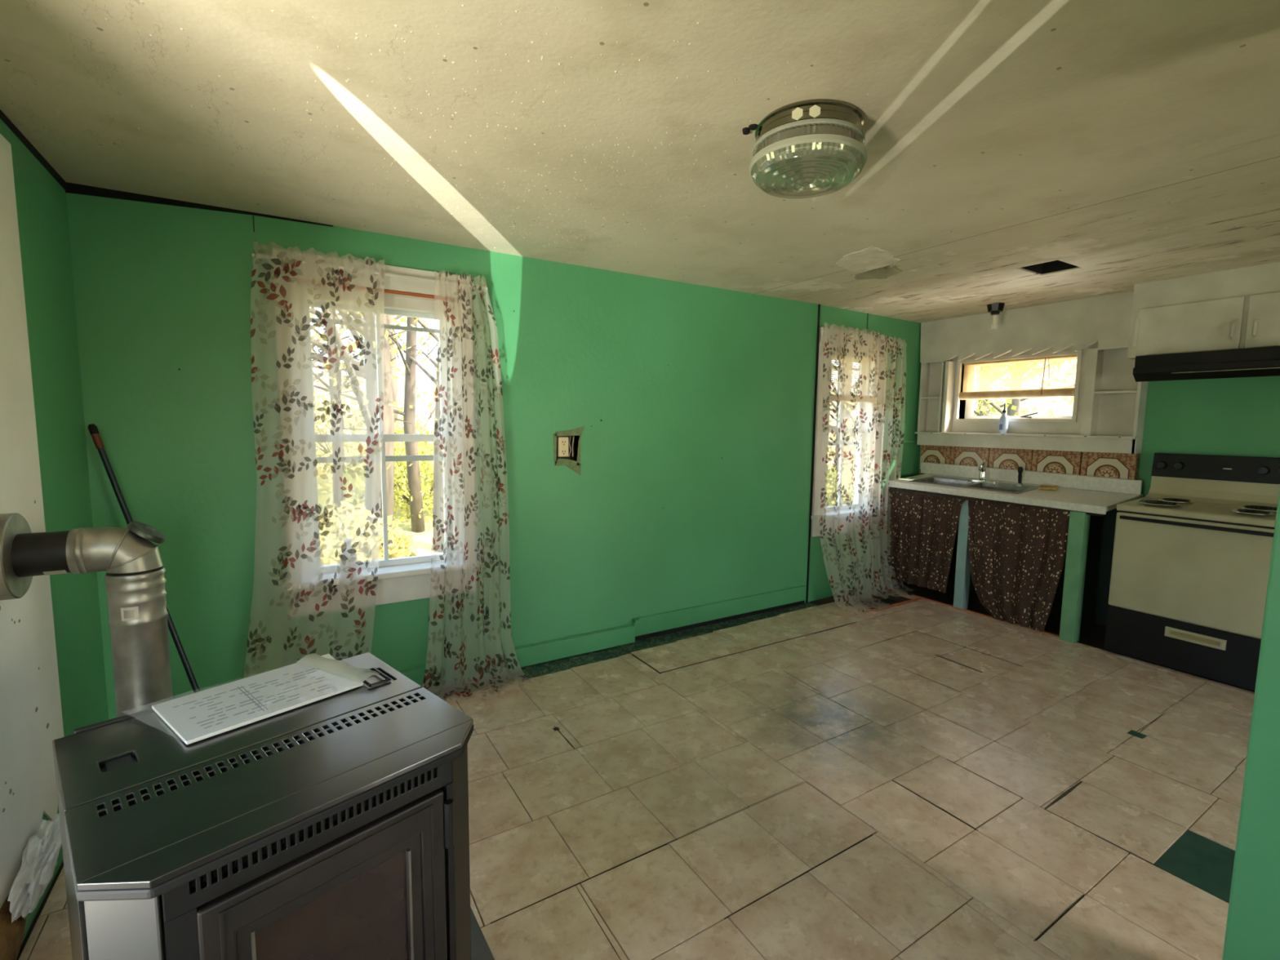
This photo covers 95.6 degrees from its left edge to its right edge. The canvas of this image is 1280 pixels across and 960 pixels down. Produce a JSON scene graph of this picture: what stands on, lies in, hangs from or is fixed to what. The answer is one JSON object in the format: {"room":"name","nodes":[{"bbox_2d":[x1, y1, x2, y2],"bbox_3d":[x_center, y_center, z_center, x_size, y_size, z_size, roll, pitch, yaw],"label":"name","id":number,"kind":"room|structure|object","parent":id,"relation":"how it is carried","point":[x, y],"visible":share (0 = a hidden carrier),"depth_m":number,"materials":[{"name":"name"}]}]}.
{"room":"abandoned building interior","nodes":[
{"label":"abandoned building interior","id":0,"kind":"room"},
{"bbox_2d":[0,118,108,945],"bbox_3d":[-0.833,0.243,-0.020,0.162,2.340,5.800,-3,7,-32],"label":"wall","id":1,"kind":"structure","parent":0,"point":[53,683],"depth_m":1.83,"materials":[{"name":"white paint"}]},
{"bbox_2d":[0,109,66,191],"bbox_3d":[-1.638,-1.033,1.319,0.004,0.044,2.140,-3,7,-32],"label":"trim","id":2,"kind":"structure","parent":1,"relation":"attached to","point":[21,137],"depth_m":1.93,"materials":[{"name":"black wood"}]},
{"bbox_2d":[66,192,921,719],"bbox_3d":[0.129,-0.144,3.905,6.028,2.360,0.238,-3,7,-32],"label":"wall","id":3,"kind":"structure","parent":0,"point":[695,405],"depth_m":3.27,"materials":[{"name":"green paint"}]},
{"bbox_2d":[65,182,333,226],"bbox_3d":[-1.813,-1.145,2.458,0.910,0.050,0.004,-3,7,-32],"label":"trim","id":4,"kind":"structure","parent":3,"relation":"attached to","point":[71,188],"depth_m":2.34,"materials":[{"name":"black wood"}]},
{"bbox_2d":[272,248,482,617],"bbox_3d":[-1.294,-0.210,2.928,0.920,1.680,0.221,-3,7,-32],"label":"window","id":5,"kind":"structure","parent":3,"relation":"in","point":[406,578],"depth_m":2.90,"materials":[{"name":"paint"}]},
{"bbox_2d":[311,344,328,358],"bbox_3d":[-1.548,-0.622,2.811,0.070,0.066,0.008,-3,7,-32],"label":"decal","id":6,"kind":"object","parent":5,"relation":"attached to","point":[320,348],"visible":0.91,"depth_m":2.81,"materials":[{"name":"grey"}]},
{"bbox_2d":[340,537,357,577],"bbox_3d":[-1.422,0.375,2.833,0.074,0.184,0.073,-3,7,-32],"label":"bottle","id":7,"kind":"object","parent":5,"relation":"on","point":[348,540],"visible":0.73,"depth_m":2.81,"materials":[{"name":"white plastic"}]},
{"bbox_2d":[252,253,487,289],"bbox_3d":[-1.230,-0.981,2.755,1.020,0.024,0.014,-3,7,-32],"label":"curtain rod","id":8,"kind":"object","parent":5,"relation":"attached to","point":[253,255],"visible":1,"depth_m":2.73,"materials":[{"name":"paint"}]},
{"bbox_2d":[244,240,384,674],"bbox_3d":[-1.467,0.050,2.606,0.673,2.170,0.205,-3,7,-32],"label":"sheer curtain","id":9,"kind":"object","parent":8,"relation":"hanging from","point":[324,516],"visible":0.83,"depth_m":2.67,"materials":[{"name":"white fabric"}]},
{"bbox_2d":[422,271,528,700],"bbox_3d":[-0.842,0.030,2.951,0.549,2.157,0.288,-3,7,-32],"label":"sheer curtain","id":10,"kind":"object","parent":8,"relation":"hanging from","point":[501,659],"visible":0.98,"depth_m":3.04,"materials":[{"name":"white fabric"}]},
{"bbox_2d":[297,278,455,301],"bbox_3d":[-1.255,-0.920,2.820,0.700,0.021,0.016,-3,7,-32],"label":"tension rod","id":11,"kind":"object","parent":5,"relation":"attached to","point":[299,280],"visible":0.78,"depth_m":2.84,"materials":[{"name":"orange metal"}]},
{"bbox_2d":[331,286,344,429],"bbox_3d":[-1.427,-0.570,2.740,0.009,0.660,0.036,4,6,29],"label":"blind cord","id":12,"kind":"object","parent":11,"relation":"hanging from","point":[331,286],"visible":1,"depth_m":2.73,"materials":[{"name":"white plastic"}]},
{"bbox_2d":[556,435,573,458],"bbox_3d":[-0.453,-0.199,3.453,0.120,0.140,0.068,-3,7,-32],"label":"wall outlet","id":13,"kind":"object","parent":3,"relation":"attached to","point":[563,449],"visible":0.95,"depth_m":3.42,"materials":[{"name":"beige plastic"}]},
{"bbox_2d":[553,426,584,475],"bbox_3d":[-0.440,-0.174,3.465,0.198,0.292,0.085,-3,7,-32],"label":"trim","id":14,"kind":"structure","parent":3,"relation":"attached to","point":[575,466],"depth_m":3.44,"materials":[{"name":"green paint"}]},
{"bbox_2d":[398,585,805,687],"bbox_3d":[-0.447,0.996,3.509,4.160,0.155,0.055,-3,7,-32],"label":"baseboard","id":15,"kind":"structure","parent":3,"relation":"attached to","point":[660,624],"depth_m":3.71,"materials":[{"name":"green paint"}]},
{"bbox_2d":[810,326,885,537],"bbox_3d":[1.690,-0.383,4.790,0.875,1.630,0.221,-3,7,-34],"label":"window","id":16,"kind":"structure","parent":3,"relation":"in","point":[821,439],"depth_m":4.80,"materials":[{"name":"paint"}]},
{"bbox_2d":[830,346,875,402],"bbox_3d":[1.731,-0.855,4.731,0.580,0.438,0.070,-3,7,-34],"label":"mini blind","id":17,"kind":"object","parent":16,"relation":"attached to","point":[833,397],"visible":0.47,"depth_m":4.75,"materials":[{"name":"paint"}]},
{"bbox_2d":[821,330,901,345],"bbox_3d":[1.781,-1.129,4.626,1.030,0.024,0.014,-3,7,-34],"label":"curtain rod","id":18,"kind":"object","parent":16,"relation":"attached to","point":[823,331],"visible":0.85,"depth_m":4.55,"materials":[{"name":"paint"}]},
{"bbox_2d":[819,324,884,612],"bbox_3d":[1.735,-0.092,4.464,0.722,2.167,0.337,-3,7,-34],"label":"sheer curtain","id":19,"kind":"object","parent":18,"relation":"hanging from","point":[848,571],"visible":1,"depth_m":4.55,"materials":[{"name":"white fabric"}]},
{"bbox_2d":[868,333,913,599],"bbox_3d":[2.142,-0.116,4.829,0.503,2.153,0.274,-3,7,-34],"label":"sheer curtain","id":20,"kind":"object","parent":18,"relation":"hanging from","point":[881,421],"visible":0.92,"depth_m":4.90,"materials":[{"name":"white fabric"}]},
{"bbox_2d":[17,580,1254,959],"bbox_3d":[1.637,1.345,1.694,6.150,0.150,5.900,-3,7,-32],"label":"floor","id":21,"kind":"structure","parent":0,"point":[922,776],"depth_m":2.23,"materials":[{"name":"beige tile"}]},
{"bbox_2d":[0,893,26,959],"bbox_3d":[-1.525,1.183,1.365,0.049,0.160,0.600,-3,7,-32],"label":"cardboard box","id":22,"kind":"object","parent":21,"relation":"on","point":[11,934],"visible":0.63,"depth_m":1.46,"materials":[{"name":"brown cardboard"}]},
{"bbox_2d":[7,813,62,922],"bbox_3d":[-1.665,1.059,1.613,0.077,0.163,0.357,-3,7,-32],"label":"plastic bag","id":23,"kind":"object","parent":22,"relation":"on","point":[40,855],"visible":0.94,"depth_m":1.56,"materials":[{"name":"white plastic"}]},
{"bbox_2d":[88,423,199,693],"bbox_3d":[-1.973,0.467,2.375,0.419,1.383,0.027,0,6,-6],"label":"pole","id":24,"kind":"object","parent":21,"relation":"on","point":[92,428],"visible":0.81,"depth_m":2.32,"materials":[{"name":"black metal"}]},
{"bbox_2d":[470,906,494,959],"bbox_3d":[-0.683,1.299,1.139,0.925,0.010,1.310,-3,7,-32],"label":"hearth pad","id":25,"kind":"object","parent":21,"relation":"on","point":[480,949],"visible":0.02,"depth_m":1.57,"materials":[{"name":"stone"}]},
{"bbox_2d":[52,652,473,959],"bbox_3d":[-0.724,0.889,1.184,0.595,0.796,0.599,6,8,42],"label":"stove","id":26,"kind":"object","parent":25,"relation":"on","point":[335,827],"visible":0.98,"depth_m":1.00,"materials":[{"name":"black metal"}]},
{"bbox_2d":[0,512,173,717],"bbox_3d":[-1.538,0.655,1.632,0.374,1.152,0.224,-3,7,-32],"label":"pipe","id":27,"kind":"object","parent":26,"relation":"attached to","point":[135,578],"visible":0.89,"depth_m":1.60,"materials":[{"name":"metal"}]},
{"bbox_2d":[123,609,134,618],"bbox_3d":[-1.414,0.371,1.604,0.022,0.022,0.001,-2,6,-23],"label":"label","id":28,"kind":"object","parent":27,"relation":"attached to","point":[127,614],"depth_m":1.60,"materials":[{"name":"paper"}]},
{"bbox_2d":[151,653,379,744],"bbox_3d":[-0.845,0.471,1.288,0.242,0.023,0.427,5,7,39],"label":"booklet","id":29,"kind":"object","parent":26,"relation":"on","point":[196,717],"visible":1,"depth_m":1.27,"materials":[{"name":"grey paper"}]},
{"bbox_2d":[864,597,901,608],"bbox_3d":[1.954,0.988,4.668,0.280,0.012,0.140,-3,7,-32],"label":"floor vent","id":30,"kind":"object","parent":21,"relation":"in","point":[888,601],"visible":0.84,"depth_m":4.65,"materials":[{"name":"black metal"}]},
{"bbox_2d":[881,462,1143,643],"bbox_3d":[2.754,0.462,4.529,0.600,1.098,1.622,-3,7,-32],"label":"countertop","id":31,"kind":"structure","parent":21,"relation":"on","point":[1084,496],"depth_m":4.12,"materials":[{"name":"white laminate"}]},
{"bbox_2d":[889,487,964,592],"bbox_3d":[2.336,0.486,4.737,0.056,0.797,0.654,-3,7,-32],"label":"skirt","id":32,"kind":"object","parent":31,"relation":"hanging from","point":[923,528],"visible":1,"depth_m":4.76,"materials":[{"name":"brown fabric"}]},
{"bbox_2d":[908,475,1039,493],"bbox_3d":[2.642,0.103,4.623,0.369,0.191,0.850,-3,7,-32],"label":"double sink","id":33,"kind":"object","parent":31,"relation":"in","point":[937,480],"visible":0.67,"depth_m":4.60,"materials":[{"name":"silver metal"}]},
{"bbox_2d":[1016,466,1022,484],"bbox_3d":[2.927,-0.032,4.467,0.050,0.142,0.044,-1,6,-20],"label":"sprayer","id":34,"kind":"object","parent":33,"relation":"on","point":[1020,468],"visible":1,"depth_m":4.45,"materials":[{"name":"black plastic"}]},
{"bbox_2d":[967,460,998,483],"bbox_3d":[2.755,-0.070,4.630,0.174,0.181,0.257,2,6,12],"label":"kitchen faucet","id":35,"kind":"object","parent":31,"relation":"on","point":[982,468],"visible":1,"depth_m":4.64,"materials":[{"name":"silver metal"}]},
{"bbox_2d":[968,497,1070,631],"bbox_3d":[2.685,0.597,4.151,0.050,0.878,0.718,-3,7,-32],"label":"skirt","id":36,"kind":"object","parent":31,"relation":"hanging from","point":[1017,553],"visible":1,"depth_m":4.14,"materials":[{"name":"brown fabric"}]},
{"bbox_2d":[1038,484,1057,490],"bbox_3d":[3.008,0.056,4.272,0.110,0.028,0.100,6,7,41],"label":"pad","id":37,"kind":"object","parent":31,"relation":"on","point":[1042,486],"visible":1,"depth_m":4.25,"materials":[{"name":"yellow"}]},
{"bbox_2d":[1103,453,1279,691],"bbox_3d":[3.399,0.483,3.459,0.630,1.242,0.769,-3,7,-32],"label":"electric range","id":38,"kind":"object","parent":21,"relation":"on","point":[1192,555],"visible":1,"depth_m":3.39,"materials":[{"name":"beige metal"}]},
{"bbox_2d":[1111,604,1260,639],"bbox_3d":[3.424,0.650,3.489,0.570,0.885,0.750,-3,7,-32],"label":"drawer","id":39,"kind":"object","parent":38,"relation":"in","point":[1120,609],"depth_m":3.56,"materials":[{"name":"black metal"}]},
{"bbox_2d":[1116,475,1279,527],"bbox_3d":[3.417,0.108,3.429,0.600,0.205,0.765,-3,7,-32],"label":"cooktop","id":40,"kind":"object","parent":38,"relation":"in","point":[1235,501],"depth_m":3.48,"materials":[{"name":"beige metal"}]},
{"bbox_2d":[0,0,1279,323],"bbox_3d":[1.669,-1.240,1.438,6.150,0.454,5.900,-3,7,-32],"label":"ceiling","id":41,"kind":"structure","parent":0,"point":[1021,153],"depth_m":1.76,"materials":[{"name":"beige paint"}]},
{"bbox_2d":[742,124,757,134],"bbox_3d":[0.336,-1.068,1.769,0.054,0.014,0.031,5,7,38],"label":"anchor","id":42,"kind":"object","parent":41,"relation":"attached to","point":[746,131],"visible":0.98,"depth_m":1.77,"materials":[{"name":"black"}]},
{"bbox_2d":[749,98,866,190],"bbox_3d":[0.509,-0.988,1.766,0.344,0.170,0.344,-3,7,-32],"label":"ceiling light","id":43,"kind":"object","parent":41,"relation":"attached to","point":[815,143],"visible":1,"depth_m":1.66,"materials":[{"name":"clear glass"}]},
{"bbox_2d":[986,302,1004,329],"bbox_3d":[2.676,-1.233,4.372,0.115,0.190,0.115,0,6,-9],"label":"light fixture","id":44,"kind":"object","parent":41,"relation":"attached to","point":[995,308],"visible":1,"depth_m":4.35,"materials":[{"name":"black ceramic"}]},
{"bbox_2d":[991,315,998,324],"bbox_3d":[2.676,-1.208,4.374,0.040,0.070,0.040,-3,7,-32],"label":"socket","id":45,"kind":"object","parent":44,"relation":"attached to","point":[994,317],"depth_m":4.36,"materials":[{"name":"beige ceramic"}]},
{"bbox_2d":[917,364,1279,626],"bbox_3d":[4.090,-0.012,3.076,0.215,2.360,5.900,-3,7,-32],"label":"wall","id":46,"kind":"structure","parent":0,"point":[1240,416],"depth_m":3.93,"materials":[{"name":"green paint"}]},
{"bbox_2d":[953,350,1082,422],"bbox_3d":[3.063,-0.737,4.707,0.170,0.525,0.920,-3,7,-32],"label":"window","id":47,"kind":"structure","parent":46,"relation":"in","point":[969,407],"depth_m":4.67,"materials":[{"name":"paint"}]},
{"bbox_2d":[959,354,1077,399],"bbox_3d":[3.021,-0.817,4.686,0.076,0.315,0.870,-3,7,-32],"label":"blind","id":48,"kind":"object","parent":47,"relation":"attached to","point":[973,391],"visible":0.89,"depth_m":4.65,"materials":[{"name":"brown"}]},
{"bbox_2d":[920,462,1142,494],"bbox_3d":[2.973,-0.031,4.595,0.025,0.100,1.590,-8,10,-31],"label":"backsplash","id":49,"kind":"structure","parent":46,"relation":"attached to","point":[1132,486],"depth_m":4.41,"materials":[{"name":"white laminate"}]},
{"bbox_2d":[915,291,1148,453],"bbox_3d":[2.977,-0.797,4.591,0.149,1.095,1.624,-3,7,-32],"label":"shelf unit","id":50,"kind":"object","parent":46,"relation":"attached to","point":[1112,406],"visible":0.97,"depth_m":4.35,"materials":[{"name":"white paint"}]},
{"bbox_2d":[998,402,1008,433],"bbox_3d":[2.927,-0.497,4.668,0.068,0.247,0.066,-3,7,-32],"label":"pump bottle","id":51,"kind":"object","parent":50,"relation":"on","point":[1003,420],"visible":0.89,"depth_m":4.65,"materials":[{"name":"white plastic"}]},
{"bbox_2d":[1127,262,1279,359],"bbox_3d":[3.566,-0.983,3.380,0.398,0.470,1.042,-3,7,-32],"label":"upper cabinet","id":52,"kind":"object","parent":46,"relation":"attached to","point":[1235,308],"visible":0.91,"depth_m":3.42,"materials":[{"name":"white paint"}]},
{"bbox_2d":[1133,346,1279,382],"bbox_3d":[3.497,-0.670,3.423,0.486,0.157,0.790,-3,7,-32],"label":"range hood","id":53,"kind":"object","parent":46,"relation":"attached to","point":[1262,361],"visible":1,"depth_m":3.35,"materials":[{"name":"black metal"}]},
{"bbox_2d":[1273,360,1279,365],"bbox_3d":[3.432,-0.622,3.074,0.006,0.022,0.100,-3,7,-32],"label":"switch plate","id":54,"kind":"object","parent":53,"relation":"attached to","point":[1275,362],"depth_m":3.11,"materials":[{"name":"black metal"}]},
{"bbox_2d":[1222,487,1279,959],"bbox_3d":[2.138,0.242,0.258,0.114,2.360,2.542,-3,7,-32],"label":"wall partition","id":55,"kind":"structure","parent":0,"point":[1252,931],"depth_m":1.33,"materials":[{"name":"green paint"}]},
{"label":"outside","id":56,"kind":"structure","parent":0,"visible":0},
{"bbox_2d":[313,373,1073,560],"bbox_3d":[3.568,-1.620,15.056,66.000,4.526,62.000,-3,7,-32],"label":"ground","id":57,"kind":"structure","parent":56,"point":[421,540],"depth_m":21.85,"materials":[{"name":"green plant"}]},
{"bbox_2d":[318,501,418,565],"bbox_3d":[-3.065,0.720,5.976,1.471,0.997,1.488,-3,7,-32],"label":"bush","id":58,"kind":"object","parent":57,"relation":"on","point":[402,542],"visible":0.22,"depth_m":5.94,"materials":[{"name":"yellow plant"}]},
{"bbox_2d":[310,308,427,434],"bbox_3d":[-8.716,-6.390,14.310,7.451,10.962,6.240,-3,7,-32],"label":"tree","id":59,"kind":"object","parent":57,"relation":"on","point":[323,372],"visible":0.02,"depth_m":14.75,"materials":[{"name":"grey plant"}]},
{"bbox_2d":[310,307,431,516],"bbox_3d":[-5.091,-3.240,8.115,5.023,7.791,3.926,-3,7,-32],"label":"tree","id":60,"kind":"object","parent":57,"relation":"on","point":[338,495],"visible":0.03,"depth_m":8.61,"materials":[{"name":"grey plant"}]},
{"bbox_2d":[313,386,433,501],"bbox_3d":[-5.126,-0.727,10.342,2.867,1.941,2.862,-3,7,-32],"label":"bush","id":61,"kind":"object","parent":57,"relation":"on","point":[329,485],"visible":0.15,"depth_m":10.01,"materials":[{"name":"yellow plant"}]},
{"bbox_2d":[309,307,438,549],"bbox_3d":[-3.045,-4.010,5.293,6.455,10.554,6.233,1,6,7],"label":"tree","id":62,"kind":"object","parent":57,"relation":"on","point":[366,371],"visible":0.1,"depth_m":6.45,"materials":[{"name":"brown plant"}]},
{"bbox_2d":[312,312,439,533],"bbox_3d":[-3.384,-3.510,7.518,6.017,8.710,5.082,2,6,15],"label":"tree","id":63,"kind":"object","parent":57,"relation":"on","point":[409,414],"visible":0.08,"depth_m":7.81,"materials":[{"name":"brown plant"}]},
{"bbox_2d":[342,422,434,523],"bbox_3d":[-3.409,-0.173,8.875,2.066,1.404,2.037,-3,7,-32],"label":"bush","id":64,"kind":"object","parent":57,"relation":"on","point":[400,491],"visible":0.28,"depth_m":8.38,"materials":[{"name":"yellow plant"}]},
{"bbox_2d":[338,317,444,552],"bbox_3d":[-2.551,-3.457,7.418,4.714,8.877,5.880,-3,7,-32],"label":"tree","id":65,"kind":"object","parent":57,"relation":"on","point":[437,474],"visible":0.02,"depth_m":7.36,"materials":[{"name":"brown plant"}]},
{"bbox_2d":[347,312,438,453],"bbox_3d":[-5.877,-5.305,13.081,6.798,10.045,6.474,-3,7,-32],"label":"tree","id":66,"kind":"object","parent":57,"relation":"on","point":[390,317],"visible":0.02,"depth_m":13.30,"materials":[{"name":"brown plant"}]},
{"bbox_2d":[825,465,854,506],"bbox_3d":[3.468,0.343,9.650,1.850,1.295,1.879,-3,7,-32],"label":"bush","id":67,"kind":"object","parent":57,"relation":"on","point":[846,473],"visible":0.04,"depth_m":9.50,"materials":[{"name":"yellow plant"}]},
{"bbox_2d":[826,421,856,502],"bbox_3d":[4.548,-0.428,12.598,2.640,1.827,2.666,-3,7,-32],"label":"bush","id":68,"kind":"object","parent":57,"relation":"on","point":[851,423],"visible":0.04,"depth_m":12.31,"materials":[{"name":"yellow plant"}]},
{"bbox_2d":[828,370,857,462],"bbox_3d":[4.511,-3.633,11.057,5.519,8.880,6.063,5,7,38],"label":"tree","id":69,"kind":"object","parent":57,"relation":"on","point":[833,393],"visible":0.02,"depth_m":10.90,"materials":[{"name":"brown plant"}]},
{"bbox_2d":[831,361,857,471],"bbox_3d":[6.469,-5.287,16.545,6.466,10.302,6.119,4,6,28],"label":"tree","id":70,"kind":"object","parent":57,"relation":"on","point":[846,415],"visible":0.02,"depth_m":16.67,"materials":[{"name":"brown plant"}]},
{"bbox_2d":[828,360,991,506],"bbox_3d":[3.689,-3.400,10.127,5.199,8.592,5.584,2,6,17],"label":"tree","id":71,"kind":"object","parent":57,"relation":"on","point":[837,434],"visible":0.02,"depth_m":10.31,"materials":[{"name":"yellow plant"}]},
{"bbox_2d":[854,360,1074,416],"bbox_3d":[5.803,-2.423,8.584,4.222,7.179,4.237,0,6,-8],"label":"tree","id":72,"kind":"object","parent":57,"relation":"on","point":[1013,406],"visible":0.02,"depth_m":8.84,"materials":[{"name":"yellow plant"}]},
{"bbox_2d":[973,399,1053,416],"bbox_3d":[6.617,-0.565,11.155,3.249,2.214,3.232,-3,7,-32],"label":"bush","id":73,"kind":"object","parent":57,"relation":"on","point":[1024,411],"visible":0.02,"depth_m":10.73,"materials":[{"name":"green plant"}]},
{"bbox_2d":[977,363,1073,416],"bbox_3d":[9.497,-4.569,14.548,6.449,8.853,5.233,-1,6,-15],"label":"tree","id":74,"kind":"object","parent":57,"relation":"on","point":[984,403],"visible":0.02,"depth_m":14.90,"materials":[{"name":"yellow plant"}]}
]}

